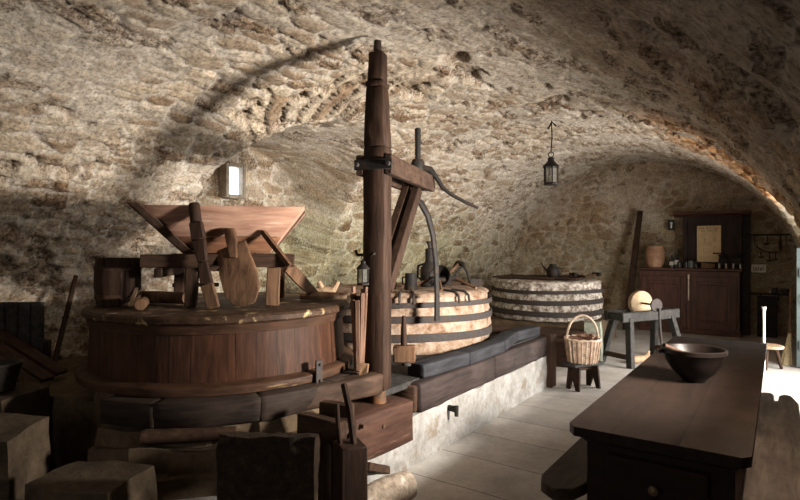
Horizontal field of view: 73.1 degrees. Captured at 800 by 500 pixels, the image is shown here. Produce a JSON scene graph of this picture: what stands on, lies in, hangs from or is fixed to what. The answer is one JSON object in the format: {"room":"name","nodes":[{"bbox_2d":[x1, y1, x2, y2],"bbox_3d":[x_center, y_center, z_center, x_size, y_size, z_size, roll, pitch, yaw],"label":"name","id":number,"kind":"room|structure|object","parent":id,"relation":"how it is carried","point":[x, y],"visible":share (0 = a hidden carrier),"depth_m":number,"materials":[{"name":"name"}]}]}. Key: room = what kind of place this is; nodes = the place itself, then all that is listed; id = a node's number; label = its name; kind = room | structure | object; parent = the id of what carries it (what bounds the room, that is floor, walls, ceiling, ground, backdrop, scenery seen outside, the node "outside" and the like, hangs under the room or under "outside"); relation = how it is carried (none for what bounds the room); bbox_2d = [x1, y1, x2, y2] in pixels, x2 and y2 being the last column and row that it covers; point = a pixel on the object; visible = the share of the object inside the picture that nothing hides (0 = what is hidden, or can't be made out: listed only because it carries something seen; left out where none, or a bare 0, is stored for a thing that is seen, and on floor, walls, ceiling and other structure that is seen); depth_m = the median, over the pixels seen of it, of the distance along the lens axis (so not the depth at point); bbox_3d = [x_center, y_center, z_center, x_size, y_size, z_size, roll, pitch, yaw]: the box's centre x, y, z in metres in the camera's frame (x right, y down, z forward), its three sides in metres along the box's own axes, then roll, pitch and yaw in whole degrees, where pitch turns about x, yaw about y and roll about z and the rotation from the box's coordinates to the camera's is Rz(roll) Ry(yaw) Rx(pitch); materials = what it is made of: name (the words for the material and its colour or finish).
{"room":"historic interior","nodes":[
{"label":"historic interior","id":0,"kind":"room"},
{"bbox_2d":[0,257,511,359],"bbox_3d":[-1.267,0.853,7.181,0.198,1.394,13.509,0,0,35],"label":"wall","id":1,"kind":"structure","parent":0,"point":[52,289],"depth_m":4.88,"materials":[{"name":"stone"}]},
{"bbox_2d":[0,0,799,277],"bbox_3d":[1.002,-0.749,5.589,6.616,2.152,13.559,0,0,35],"label":"ceiling","id":2,"kind":"structure","parent":0,"point":[105,105],"depth_m":4.22,"materials":[{"name":"stone"}]},
{"bbox_2d":[218,162,245,199],"bbox_3d":[-2.071,-0.851,6.675,0.160,0.440,0.300,0,0,35],"label":"window","id":3,"kind":"structure","parent":2,"relation":"attached to","point":[231,175],"depth_m":6.66,"materials":[{"name":"glass"}]},
{"bbox_2d":[543,121,558,185],"bbox_3d":[1.784,-1.146,6.380,0.196,0.756,0.196,0,0,35],"label":"hanging lantern","id":4,"kind":"object","parent":2,"relation":"hanging from","point":[550,167],"visible":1,"depth_m":6.33,"materials":[{"name":"black metal"}]},
{"bbox_2d":[407,324,799,499],"bbox_3d":[1.076,1.610,5.537,7.200,0.120,13.800,0,0,35],"label":"floor","id":5,"kind":"structure","parent":0,"point":[507,457],"depth_m":4.44,"materials":[{"name":"stone"}]},
{"bbox_2d":[0,413,51,499],"bbox_3d":[-2.052,1.221,2.739,0.404,0.690,0.397,0,0,0],"label":"stone block","id":6,"kind":"object","parent":5,"relation":"on","point":[25,450],"visible":0.76,"depth_m":2.72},
{"bbox_2d":[0,382,51,443],"bbox_3d":[-2.425,1.201,3.281,0.418,0.720,0.374,0,0,7],"label":"stone block","id":7,"kind":"object","parent":5,"relation":"on","point":[28,398],"visible":0.34,"depth_m":3.29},
{"bbox_2d":[0,358,23,391],"bbox_3d":[-2.433,0.759,3.260,0.272,0.162,0.272,0,0,35],"label":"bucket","id":8,"kind":"object","parent":7,"relation":"on","point":[10,368],"visible":1,"depth_m":3.23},
{"bbox_2d":[42,355,94,469],"bbox_3d":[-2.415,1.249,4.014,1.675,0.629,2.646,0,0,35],"label":"sack","id":9,"kind":"object","parent":5,"relation":"on","point":[72,404],"visible":0.06,"depth_m":3.44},
{"bbox_2d":[0,355,41,383],"bbox_3d":[-2.563,0.810,3.575,0.329,0.201,0.122,0,0,9],"label":"board","id":10,"kind":"object","parent":9,"relation":"on","point":[23,376],"visible":0.25,"depth_m":3.58,"materials":[{"name":"brown wood"}]},
{"bbox_2d":[0,302,51,358],"bbox_3d":[-2.943,0.665,4.140,0.479,0.540,0.107,0,0,0],"label":"crate","id":11,"kind":"object","parent":9,"relation":"on","point":[25,321],"visible":0.49,"depth_m":4.09,"materials":[{"name":"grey wood"}]},
{"bbox_2d":[0,342,54,382],"bbox_3d":[-2.651,0.785,3.774,0.427,0.255,0.122,0,0,7],"label":"board","id":12,"kind":"object","parent":9,"relation":"on","point":[28,366],"visible":0.83,"depth_m":3.77,"materials":[{"name":"brown wood"}]},
{"bbox_2d":[0,328,67,375],"bbox_3d":[-2.737,0.751,3.975,0.540,0.323,0.122,0,0,5],"label":"board","id":13,"kind":"object","parent":9,"relation":"on","point":[7,338],"visible":0.94,"depth_m":3.95,"materials":[{"name":"brown wood"}]},
{"bbox_2d":[52,275,77,362],"bbox_3d":[-2.687,0.576,4.323,0.044,0.733,0.492,0,0,-11],"label":"wooden pole","id":14,"kind":"object","parent":9,"relation":"on","point":[58,346],"visible":0.79,"depth_m":4.31,"materials":[{"name":"brown wood"}]},
{"bbox_2d":[24,461,156,499],"bbox_3d":[-1.386,1.284,2.449,0.426,0.560,0.337,0,0,10],"label":"stone block","id":15,"kind":"object","parent":5,"relation":"on","point":[79,480],"visible":1,"depth_m":2.40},
{"bbox_2d":[178,496,216,499],"bbox_3d":[-1.202,1.404,2.623,0.898,0.327,0.445,0,0,-1],"label":"footing","id":16,"kind":"object","parent":5,"relation":"on","point":[207,497],"visible":0.12,"depth_m":2.74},
{"bbox_2d":[88,408,318,499],"bbox_3d":[-0.972,1.249,3.148,1.586,0.650,0.749,0,0,-21],"label":"masonry","id":17,"kind":"object","parent":5,"relation":"on","point":[182,470],"visible":0.26,"depth_m":2.83,"materials":[{"name":"stone"}]},
{"bbox_2d":[100,395,161,427],"bbox_3d":[-1.450,0.880,2.992,0.330,0.144,0.212,0,0,12],"label":"sill timber","id":18,"kind":"structure","parent":17,"relation":"on","point":[119,410],"depth_m":2.89,"materials":[{"name":"brown wood"}]},
{"bbox_2d":[140,426,236,444],"bbox_3d":[-1.118,0.985,2.871,0.481,0.077,0.080,0,0,-8],"label":"log","id":19,"kind":"object","parent":17,"relation":"on","point":[195,434],"visible":0.9,"depth_m":2.84,"materials":[{"name":"brown wood"}]},
{"bbox_2d":[153,392,260,427],"bbox_3d":[-1.054,0.878,2.996,0.553,0.146,0.245,0,0,-13],"label":"sill timber","id":20,"kind":"structure","parent":17,"relation":"on","point":[184,412],"depth_m":2.89,"materials":[{"name":"brown wood"}]},
{"bbox_2d":[255,380,330,420],"bbox_3d":[-0.650,0.879,3.212,0.482,0.147,0.235,0,0,-43],"label":"sill timber","id":21,"kind":"structure","parent":17,"relation":"on","point":[282,402],"depth_m":3.08,"materials":[{"name":"brown wood"}]},
{"bbox_2d":[74,292,352,397],"bbox_3d":[-1.242,0.604,3.853,1.876,0.478,1.839,0,0,35],"label":"casing","id":22,"kind":"structure","parent":21,"relation":"on","point":[159,350],"depth_m":3.11,"materials":[{"name":"brown wood"}]},
{"bbox_2d":[93,257,141,306],"bbox_3d":[-1.890,0.209,3.620,0.288,0.315,0.286,0,0,35],"label":"crate","id":23,"kind":"object","parent":22,"relation":"on","point":[115,279],"visible":0.85,"depth_m":3.50,"materials":[{"name":"brown wood"}]},
{"bbox_2d":[128,288,138,306],"bbox_3d":[-1.740,0.306,3.527,0.022,0.116,0.107,0,0,-2],"label":"wood splinter","id":24,"kind":"object","parent":22,"relation":"on","point":[134,294],"visible":1,"depth_m":3.52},
{"bbox_2d":[134,297,148,309],"bbox_3d":[-1.600,0.330,3.350,0.069,0.069,0.212,0,0,-19],"label":"wooden peg","id":25,"kind":"object","parent":22,"relation":"on","point":[141,303],"visible":1,"depth_m":3.25,"materials":[{"name":"brown wood"}]},
{"bbox_2d":[141,291,184,303],"bbox_3d":[-1.669,0.322,3.699,0.497,0.084,0.086,0,0,19],"label":"roller","id":26,"kind":"object","parent":22,"relation":"on","point":[167,297],"visible":0.6,"depth_m":3.64,"materials":[{"name":"brown wood"}]},
{"bbox_2d":[188,202,219,309],"bbox_3d":[-1.233,0.035,3.381,0.225,0.674,0.077,0,0,25],"label":"staff","id":27,"kind":"object","parent":22,"relation":"on","point":[197,230],"visible":1,"depth_m":3.37,"materials":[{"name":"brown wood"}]},
{"bbox_2d":[140,253,294,306],"bbox_3d":[-1.234,0.198,3.861,0.960,0.345,0.779,0,0,-10],"label":"stand","id":28,"kind":"object","parent":22,"relation":"on","point":[184,267],"visible":0.83,"depth_m":3.52,"materials":[{"name":"brown wood"}]},
{"bbox_2d":[126,202,304,270],"bbox_3d":[-1.235,-0.079,3.901,1.075,0.430,1.040,0,0,-10],"label":"hopper","id":29,"kind":"object","parent":28,"relation":"on","point":[172,222],"visible":0.74,"depth_m":3.53,"materials":[{"name":"brown wood"}]},
{"bbox_2d":[260,230,291,267],"bbox_3d":[-0.816,-0.009,3.560,0.232,0.247,0.035,0,0,22],"label":"stick","id":30,"kind":"object","parent":29,"relation":"attached to","point":[264,233],"visible":1,"depth_m":3.55,"materials":[{"name":"brown wood"}]},
{"bbox_2d":[217,228,259,306],"bbox_3d":[-1.040,0.105,3.451,0.302,0.496,0.170,0,0,35],"label":"shovel","id":31,"kind":"object","parent":22,"relation":"on","point":[238,272],"visible":1,"depth_m":3.44,"materials":[{"name":"brown wood"}]},
{"bbox_2d":[283,266,317,293],"bbox_3d":[-0.678,0.223,3.882,0.054,0.299,0.537,0,0,20],"label":"curved lath","id":32,"kind":"object","parent":22,"relation":"on","point":[296,275],"visible":0.68,"depth_m":3.79,"materials":[{"name":"brown wood"}]},
{"bbox_2d":[300,291,346,299],"bbox_3d":[-0.561,0.335,3.962,0.344,0.060,0.060,0,0,-5],"label":"stick","id":33,"kind":"object","parent":22,"relation":"on","point":[321,295],"visible":1,"depth_m":3.94,"materials":[{"name":"brown wood"}]},
{"bbox_2d":[316,280,339,291],"bbox_3d":[-0.589,0.309,4.420,0.201,0.122,0.081,0,0,9],"label":"branch","id":34,"kind":"object","parent":22,"relation":"on","point":[321,287],"visible":0.83,"depth_m":4.40,"materials":[{"name":"brown wood"}]},
{"bbox_2d":[305,372,382,408],"bbox_3d":[-0.412,0.877,3.355,0.691,0.136,0.137,0,0,-39],"label":"bearer timber","id":35,"kind":"object","parent":21,"relation":"on","point":[370,384],"visible":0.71,"depth_m":3.38,"materials":[{"name":"brown wood"}]},
{"bbox_2d":[359,362,368,374],"bbox_3d":[-0.237,0.774,3.523,0.063,0.081,0.072,0,0,11],"label":"wedge","id":36,"kind":"object","parent":35,"relation":"on","point":[364,367],"visible":1,"depth_m":3.49,"materials":[{"name":"brown wood"}]},
{"bbox_2d":[323,368,359,381],"bbox_3d":[-0.420,0.879,3.543,0.226,0.145,0.416,0,0,22],"label":"sill timber","id":37,"kind":"structure","parent":17,"relation":"on","point":[349,371],"depth_m":3.50,"materials":[{"name":"brown wood"}]},
{"bbox_2d":[350,286,367,370],"bbox_3d":[-0.275,0.525,3.620,0.119,0.560,0.120,0,0,35],"label":"bundle","id":38,"kind":"object","parent":37,"relation":"on","point":[358,303],"visible":0.85,"depth_m":3.58,"materials":[{"name":"brown wood"}]},
{"bbox_2d":[216,431,319,499],"bbox_3d":[-0.573,1.174,2.320,0.436,0.759,0.168,0,0,4],"label":"stone block","id":39,"kind":"object","parent":5,"relation":"on","point":[250,465],"visible":1,"depth_m":2.31,"materials":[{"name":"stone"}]},
{"bbox_2d":[297,400,355,499],"bbox_3d":[-0.351,1.191,2.824,0.360,0.718,0.322,0,0,35],"label":"wooden post","id":40,"kind":"object","parent":5,"relation":"on","point":[322,423],"visible":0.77,"depth_m":2.75,"materials":[{"name":"brown wood"}]},
{"bbox_2d":[333,383,367,499],"bbox_3d":[-0.232,1.094,2.500,0.240,0.912,0.240,0,0,4],"label":"wooden stand","id":41,"kind":"object","parent":5,"relation":"on","point":[350,456],"visible":1,"depth_m":2.46,"materials":[{"name":"brown wood"}]},
{"bbox_2d":[367,462,389,473],"bbox_3d":[-0.145,1.406,3.478,0.056,0.233,0.442,0,0,17],"label":"bar","id":42,"kind":"object","parent":5,"relation":"on","point":[374,467],"visible":0.74,"depth_m":3.41,"materials":[{"name":"brown wood"}]},
{"bbox_2d":[351,395,412,459],"bbox_3d":[-0.270,1.189,3.644,0.450,0.300,0.691,0,0,35],"label":"block","id":43,"kind":"object","parent":5,"relation":"attached to","point":[383,428],"visible":0.53,"depth_m":3.56,"materials":[{"name":"brown wood"}]},
{"bbox_2d":[354,40,477,403],"bbox_3d":[-0.012,-0.193,4.257,0.732,2.485,1.367,0,0,35],"label":"crane","id":44,"kind":"object","parent":43,"relation":"on","point":[385,238],"visible":0.97,"depth_m":3.65,"materials":[{"name":"brown wood"}]},
{"bbox_2d":[356,255,369,284],"bbox_3d":[-0.247,0.136,3.660,0.102,0.203,0.102,0,0,35],"label":"candle lantern","id":45,"kind":"object","parent":44,"relation":"hanging from","point":[362,269],"visible":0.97,"depth_m":3.63,"materials":[{"name":"black metal"}]},
{"bbox_2d":[368,470,416,499],"bbox_3d":[-0.128,1.450,3.165,0.499,0.194,0.194,0,0,-44],"label":"log","id":46,"kind":"object","parent":5,"relation":"on","point":[402,485],"visible":0.79,"depth_m":3.17,"materials":[{"name":"beige plant"}]},
{"bbox_2d":[392,385,417,412],"bbox_3d":[-0.077,1.089,4.085,0.501,0.199,0.086,0,0,35],"label":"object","id":47,"kind":"object","parent":5,"relation":"on","point":[410,393],"visible":0.24,"depth_m":3.94,"materials":[{"name":"brown wood"}]},
{"bbox_2d":[348,333,538,395],"bbox_3d":[-0.104,0.990,5.510,2.060,0.050,2.950,0,0,35],"label":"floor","id":48,"kind":"structure","parent":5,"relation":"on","point":[400,379],"depth_m":4.15,"materials":[{"name":"grey stone"}]},
{"bbox_2d":[393,316,415,365],"bbox_3d":[0.033,0.657,3.920,0.168,0.356,0.109,0,0,0],"label":"mallet","id":49,"kind":"object","parent":48,"relation":"on","point":[405,354],"visible":1,"depth_m":3.87,"materials":[{"name":"brown wood"}]},
{"bbox_2d":[332,282,491,355],"bbox_3d":[0.044,0.670,5.772,1.853,0.594,1.853,0,0,-21],"label":"hooped millstone","id":50,"kind":"object","parent":48,"relation":"on","point":[465,311],"visible":0.55,"depth_m":4.98,"materials":[{"name":"beige stone"}]},
{"bbox_2d":[402,273,416,290],"bbox_3d":[0.100,0.307,5.265,0.120,0.165,0.153,0,0,-24],"label":"mug","id":51,"kind":"object","parent":50,"relation":"on","point":[410,278],"visible":0.99,"depth_m":5.20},
{"bbox_2d":[404,276,433,288],"bbox_3d":[0.232,0.323,5.378,0.319,0.133,0.264,0,0,35],"label":"pick","id":52,"kind":"object","parent":50,"relation":"on","point":[426,280],"visible":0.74,"depth_m":5.33,"materials":[{"name":"brown wood"}]},
{"bbox_2d":[417,241,433,286],"bbox_3d":[0.301,0.147,5.750,0.246,0.485,0.209,0,0,-1],"label":"can","id":53,"kind":"object","parent":50,"relation":"on","point":[427,266],"visible":0.69,"depth_m":5.70,"materials":[{"name":"black metal"}]},
{"bbox_2d":[426,276,451,291],"bbox_3d":[0.421,0.323,5.176,0.244,0.133,0.323,0,0,-24],"label":"pick","id":54,"kind":"object","parent":50,"relation":"on","point":[441,279],"visible":0.76,"depth_m":5.26,"materials":[{"name":"brown wood"}]},
{"bbox_2d":[429,265,450,286],"bbox_3d":[0.406,0.259,5.313,0.229,0.222,0.153,0,0,35],"label":"pan","id":55,"kind":"object","parent":50,"relation":"on","point":[444,271],"visible":0.59,"depth_m":5.33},
{"bbox_2d":[450,260,464,272],"bbox_3d":[0.592,0.252,5.932,0.259,0.270,0.322,0,0,35],"label":"pick","id":56,"kind":"object","parent":50,"relation":"on","point":[457,263],"visible":0.58,"depth_m":5.97,"materials":[{"name":"brown wood"}]},
{"bbox_2d":[450,264,471,283],"bbox_3d":[0.599,0.268,5.561,0.316,0.238,0.070,0,0,15],"label":"tongs","id":57,"kind":"object","parent":50,"relation":"on","point":[464,266],"visible":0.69,"depth_m":5.54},
{"bbox_2d":[450,275,476,288],"bbox_3d":[0.659,0.323,5.476,0.330,0.134,0.257,0,0,35],"label":"pick","id":58,"kind":"object","parent":50,"relation":"on","point":[453,277],"visible":0.75,"depth_m":5.48,"materials":[{"name":"brown wood"}]},
{"bbox_2d":[450,282,483,284],"bbox_3d":[0.645,0.370,6.007,0.577,0.035,0.060,0,0,1],"label":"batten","id":59,"kind":"object","parent":50,"relation":"on","point":[452,283],"visible":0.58,"depth_m":5.98,"materials":[{"name":"brown wood"}]},
{"bbox_2d":[470,278,481,285],"bbox_3d":[0.824,0.350,5.849,0.130,0.082,0.100,0,0,6],"label":"tin box","id":60,"kind":"object","parent":50,"relation":"on","point":[475,281],"visible":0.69,"depth_m":5.80,"materials":[{"name":"grey metal"}]},
{"bbox_2d":[490,331,516,350],"bbox_3d":[1.043,0.913,5.439,0.163,0.111,0.610,0,0,22],"label":"kerb timber","id":61,"kind":"object","parent":48,"relation":"on","point":[509,337],"visible":0.66,"depth_m":5.38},
{"bbox_2d":[491,325,516,332],"bbox_3d":[1.199,0.925,6.269,0.452,0.079,0.123,0,0,26],"label":"plank","id":62,"kind":"object","parent":48,"relation":"on","point":[495,328],"visible":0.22,"depth_m":6.24,"materials":[{"name":"brown wood"}]},
{"bbox_2d":[504,325,539,340],"bbox_3d":[1.341,0.912,5.933,0.164,0.109,0.548,0,0,41],"label":"kerb timber","id":63,"kind":"object","parent":48,"relation":"on","point":[528,331],"visible":0.73,"depth_m":5.89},
{"bbox_2d":[367,356,546,483],"bbox_3d":[-0.583,1.282,5.452,2.965,0.574,3.682,0,0,35],"label":"plinth","id":64,"kind":"object","parent":5,"relation":"on","point":[435,429],"visible":0.15,"depth_m":4.47,"materials":[{"name":"paint"}]},
{"bbox_2d":[447,405,458,416],"bbox_3d":[0.408,1.255,4.244,0.051,0.083,0.133,0,0,-45],"label":"peg","id":65,"kind":"object","parent":64,"relation":"attached to","point":[455,409],"visible":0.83,"depth_m":4.20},
{"bbox_2d":[411,357,494,412],"bbox_3d":[0.405,1.083,4.510,0.267,0.223,1.259,0,0,35],"label":"beam","id":66,"kind":"structure","parent":64,"relation":"on","point":[433,391],"depth_m":4.29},
{"bbox_2d":[408,351,469,377],"bbox_3d":[0.321,0.913,4.340,0.165,0.109,0.628,0,0,41],"label":"kerb timber","id":67,"kind":"object","parent":66,"relation":"on","point":[441,363],"visible":0.95,"depth_m":4.23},
{"bbox_2d":[455,340,504,364],"bbox_3d":[0.726,0.914,4.864,0.165,0.111,0.695,0,0,35],"label":"kerb timber","id":68,"kind":"object","parent":66,"relation":"on","point":[486,349],"visible":0.78,"depth_m":4.81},
{"bbox_2d":[493,336,546,378],"bbox_3d":[1.164,1.083,5.591,0.265,0.219,1.359,0,0,35],"label":"beam","id":69,"kind":"structure","parent":64,"relation":"on","point":[519,355],"depth_m":5.43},
{"bbox_2d":[540,332,555,387],"bbox_3d":[1.679,1.251,6.152,0.164,0.605,0.165,0,0,35],"label":"end post","id":70,"kind":"object","parent":5,"relation":"on","point":[551,337],"visible":0.68,"depth_m":6.07,"materials":[{"name":"brown wood"}]},
{"bbox_2d":[491,313,616,339],"bbox_3d":[2.497,1.346,9.303,1.928,0.436,1.921,0,0,35],"label":"plinth","id":71,"kind":"object","parent":5,"relation":"on","point":[495,320],"visible":0.12,"depth_m":8.59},
{"bbox_2d":[491,278,603,322],"bbox_3d":[2.515,0.815,9.292,1.863,0.650,1.863,0,0,-10],"label":"hooped millstone","id":72,"kind":"object","parent":71,"relation":"on","point":[533,300],"visible":0.91,"depth_m":8.51,"materials":[{"name":"grey stone"}]},
{"bbox_2d":[492,274,587,279],"bbox_3d":[2.446,0.466,9.314,1.454,0.046,0.927,0,0,32],"label":"stone cover","id":73,"kind":"object","parent":72,"relation":"on","point":[510,276],"visible":0.86,"depth_m":9.05,"materials":[{"name":"stone"}]},
{"bbox_2d":[541,262,562,276],"bbox_3d":[2.530,0.328,9.007,0.247,0.244,0.263,0,0,-28],"label":"jug","id":74,"kind":"object","parent":73,"relation":"on","point":[552,270],"visible":0.99,"depth_m":8.94,"materials":[{"name":"black metal"}]},
{"bbox_2d":[587,272,600,276],"bbox_3d":[3.246,0.414,9.107,0.276,0.068,0.160,0,0,-34],"label":"hammer","id":75,"kind":"object","parent":72,"relation":"on","point":[593,273],"visible":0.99,"depth_m":9.12,"materials":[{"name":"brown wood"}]},
{"bbox_2d":[540,327,585,367],"bbox_3d":[2.213,1.324,7.365,0.620,0.459,0.500,0,0,29],"label":"chest","id":76,"kind":"object","parent":5,"relation":"on","point":[561,356],"visible":0.2,"depth_m":7.17,"materials":[{"name":"brown wood"}]},
{"bbox_2d":[541,437,586,499],"bbox_3d":[1.499,1.327,3.615,0.307,0.453,2.760,0,0,35],"label":"bench","id":77,"kind":"object","parent":5,"relation":"on","point":[566,478],"visible":0.31,"depth_m":2.62,"materials":[{"name":"brown wood"}]},
{"bbox_2d":[561,360,603,391],"bbox_3d":[2.043,1.400,6.043,0.440,0.300,0.220,0,0,-27],"label":"stool","id":78,"kind":"object","parent":5,"relation":"on","point":[574,370],"visible":0.84,"depth_m":6.02,"materials":[{"name":"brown wood"}]},
{"bbox_2d":[564,314,601,364],"bbox_3d":[2.043,0.985,6.043,0.408,0.529,0.408,0,0,35],"label":"wicker basket","id":79,"kind":"object","parent":78,"relation":"on","point":[582,352],"visible":0.98,"depth_m":5.91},
{"bbox_2d":[584,321,602,365],"bbox_3d":[2.620,1.259,7.324,0.237,0.597,0.266,0,0,25],"label":"stone pier","id":80,"kind":"object","parent":5,"relation":"on","point":[589,328],"visible":0.42,"depth_m":7.22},
{"bbox_2d":[622,211,642,329],"bbox_3d":[4.582,0.373,10.627,0.140,2.336,0.750,0,0,44],"label":"plank","id":81,"kind":"object","parent":5,"relation":"on","point":[634,256],"visible":0.74,"depth_m":10.63,"materials":[{"name":"brown wood"}]},
{"bbox_2d":[603,307,680,368],"bbox_3d":[3.379,1.195,7.523,1.171,0.736,0.564,0,0,-28],"label":"bench","id":82,"kind":"object","parent":5,"relation":"on","point":[626,316],"visible":0.84,"depth_m":7.39,"materials":[{"name":"grey wood"}]},
{"bbox_2d":[628,291,662,345],"bbox_3d":[3.351,0.962,7.474,0.336,0.789,0.684,0,0,-12],"label":"grindstone","id":83,"kind":"object","parent":82,"relation":"on","point":[638,300],"visible":0.91,"depth_m":7.45,"materials":[{"name":"beige stone"}]},
{"bbox_2d":[635,350,649,362],"bbox_3d":[3.298,1.470,7.409,0.382,0.159,0.115,0,0,-16],"label":"root","id":84,"kind":"object","parent":5,"relation":"on","point":[638,358],"visible":0.74,"depth_m":7.38,"materials":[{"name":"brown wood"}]},
{"bbox_2d":[570,336,766,499],"bbox_3d":[1.946,1.174,3.539,0.708,0.752,3.130,0,0,35],"label":"table","id":85,"kind":"object","parent":5,"relation":"on","point":[656,434],"visible":0.97,"depth_m":2.48,"materials":[{"name":"brown wood"}]},
{"bbox_2d":[656,343,727,382],"bbox_3d":[1.782,0.696,3.294,0.378,0.202,0.360,0,0,35],"label":"mixing bowl","id":86,"kind":"object","parent":85,"relation":"on","point":[699,363],"visible":0.98,"depth_m":3.19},
{"bbox_2d":[662,343,685,351],"bbox_3d":[1.729,0.648,3.318,0.374,0.185,0.041,0,0,-30],"label":"wooden spoon","id":87,"kind":"object","parent":86,"relation":"in","point":[665,345],"visible":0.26,"depth_m":3.24,"materials":[{"name":"brown wood"}]},
{"bbox_2d":[637,267,743,337],"bbox_3d":[5.452,0.943,10.192,1.730,1.215,0.561,0,0,35],"label":"cabinet","id":88,"kind":"object","parent":5,"relation":"on","point":[708,300],"visible":0.92,"depth_m":9.89,"materials":[{"name":"wood"}]},
{"bbox_2d":[645,246,664,266],"bbox_3d":[4.940,0.130,10.461,0.356,0.410,0.356,0,0,35],"label":"clay pot","id":89,"kind":"object","parent":88,"relation":"on","point":[654,255],"visible":0.92,"depth_m":10.33,"materials":[{"name":"ceramic"}]},
{"bbox_2d":[669,255,673,267],"bbox_3d":[5.157,0.215,10.258,0.084,0.240,0.086,0,0,35],"label":"glass bottle","id":90,"kind":"object","parent":88,"relation":"on","point":[671,261],"visible":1,"depth_m":10.23,"materials":[{"name":"glass"}]},
{"bbox_2d":[674,252,678,267],"bbox_3d":[5.241,0.185,10.236,0.084,0.300,0.086,0,0,35],"label":"glass bottle","id":91,"kind":"object","parent":88,"relation":"on","point":[676,259],"visible":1,"depth_m":10.21,"materials":[{"name":"glass"}]},
{"bbox_2d":[688,260,693,267],"bbox_3d":[5.436,0.259,10.088,0.119,0.152,0.119,0,0,35],"label":"jar","id":92,"kind":"object","parent":88,"relation":"on","point":[690,262],"visible":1,"depth_m":10.04,"materials":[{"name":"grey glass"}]},
{"bbox_2d":[701,263,714,267],"bbox_3d":[5.670,0.290,9.945,0.232,0.106,0.093,0,0,35],"label":"wooden block","id":93,"kind":"object","parent":88,"relation":"on","point":[703,265],"visible":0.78,"depth_m":9.91,"materials":[{"name":"brown wood"}]},
{"bbox_2d":[713,253,727,268],"bbox_3d":[5.805,0.192,9.780,0.246,0.288,0.170,0,0,35],"label":"mill","id":94,"kind":"object","parent":88,"relation":"on","point":[722,260],"visible":1,"depth_m":9.72,"materials":[{"name":"black metal"}]},
{"bbox_2d":[732,253,741,268],"bbox_3d":[6.013,0.192,9.634,0.170,0.288,0.170,0,0,35],"label":"mill","id":95,"kind":"object","parent":88,"relation":"on","point":[736,260],"visible":1,"depth_m":9.59,"materials":[{"name":"black metal"}]},
{"bbox_2d":[757,296,776,337],"bbox_3d":[6.521,1.184,9.594,0.294,0.735,0.099,0,0,35],"label":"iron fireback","id":96,"kind":"object","parent":5,"relation":"on","point":[770,302],"visible":0.95,"depth_m":9.56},
{"bbox_2d":[762,307,771,379],"bbox_3d":[4.381,1.118,6.500,0.170,0.864,0.170,0,0,35],"label":"candlestick","id":97,"kind":"object","parent":5,"relation":"on","point":[763,308],"visible":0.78,"depth_m":6.49,"materials":[{"name":"ceramic"}]},
{"bbox_2d":[741,392,799,499],"bbox_3d":[2.072,1.327,2.973,0.335,0.453,2.847,0,0,35],"label":"bench","id":98,"kind":"object","parent":5,"relation":"on","point":[774,473],"visible":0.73,"depth_m":2.90,"materials":[{"name":"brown wood"}]},
{"bbox_2d":[765,343,783,370],"bbox_3d":[4.814,1.397,7.067,0.356,0.314,0.356,0,0,35],"label":"round stool","id":99,"kind":"object","parent":5,"relation":"on","point":[776,347],"visible":0.53,"depth_m":6.97,"materials":[{"name":"brown wood"}]},
{"bbox_2d":[781,286,792,365],"bbox_3d":[5.276,1.027,7.382,0.150,1.043,0.400,0,0,35],"label":"straw broom","id":100,"kind":"object","parent":5,"relation":"on","point":[786,357],"visible":0.95,"depth_m":7.30,"materials":[{"name":"brown wood"}]},
{"bbox_2d":[796,248,799,366],"bbox_3d":[5.436,0.750,6.905,0.592,1.560,0.086,0,0,35],"label":"door","id":101,"kind":"structure","parent":5,"relation":"on","point":[797,249],"depth_m":7.07,"materials":[{"name":"blue paint"}]},
{"bbox_2d":[510,162,795,336],"bbox_3d":[4.936,-0.306,11.046,6.888,3.752,0.146,0,0,35],"label":"wall","id":102,"kind":"structure","parent":0,"point":[586,226],"depth_m":11.11,"materials":[{"name":"stone"}]},
{"bbox_2d":[668,220,674,229],"bbox_3d":[5.324,-0.490,10.603,0.106,0.199,0.105,0,0,35],"label":"wall plaque","id":103,"kind":"object","parent":102,"relation":"attached to","point":[671,223],"visible":1,"depth_m":10.57,"materials":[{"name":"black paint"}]},
{"bbox_2d":[673,210,751,268],"bbox_3d":[5.816,-0.190,10.081,1.248,1.050,0.365,0,0,35],"label":"upper cabinet","id":104,"kind":"object","parent":102,"relation":"attached to","point":[730,221],"visible":0.77,"depth_m":9.93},
{"bbox_2d":[697,225,720,261],"bbox_3d":[5.723,-0.115,10.005,0.388,0.670,0.008,0,0,35],"label":"poster","id":105,"kind":"object","parent":104,"relation":"attached to","point":[708,237],"visible":1,"depth_m":10.01,"materials":[{"name":"brown paper"}]},
{"bbox_2d":[741,215,750,334],"bbox_3d":[6.307,0.459,9.842,0.139,2.177,0.091,0,0,35],"label":"trim","id":106,"kind":"structure","parent":102,"relation":"attached to","point":[746,240],"depth_m":9.81,"materials":[{"name":"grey wood"}]},
{"bbox_2d":[751,264,765,272],"bbox_3d":[6.486,0.334,9.763,0.218,0.140,0.105,0,0,35],"label":"notice","id":107,"kind":"object","parent":102,"relation":"attached to","point":[754,267],"visible":1,"depth_m":9.72,"materials":[{"name":"grey"}]},
{"bbox_2d":[744,234,788,235],"bbox_3d":[6.606,-0.270,9.605,0.816,0.032,0.146,0,0,35],"label":"rail","id":108,"kind":"object","parent":102,"relation":"attached to","point":[744,234],"visible":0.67,"depth_m":9.61,"materials":[{"name":"black metal"}]},
{"bbox_2d":[750,292,788,300],"bbox_3d":[6.559,0.835,9.592,0.567,0.137,0.219,0,0,35],"label":"shelf","id":109,"kind":"object","parent":102,"relation":"attached to","point":[757,293],"visible":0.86,"depth_m":9.53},
{"bbox_2d":[780,288,789,293],"bbox_3d":[6.723,0.722,9.429,0.140,0.090,0.140,0,0,35],"label":"cup","id":110,"kind":"object","parent":109,"relation":"on","point":[783,291],"visible":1,"depth_m":9.38,"materials":[{"name":"ceramic"}]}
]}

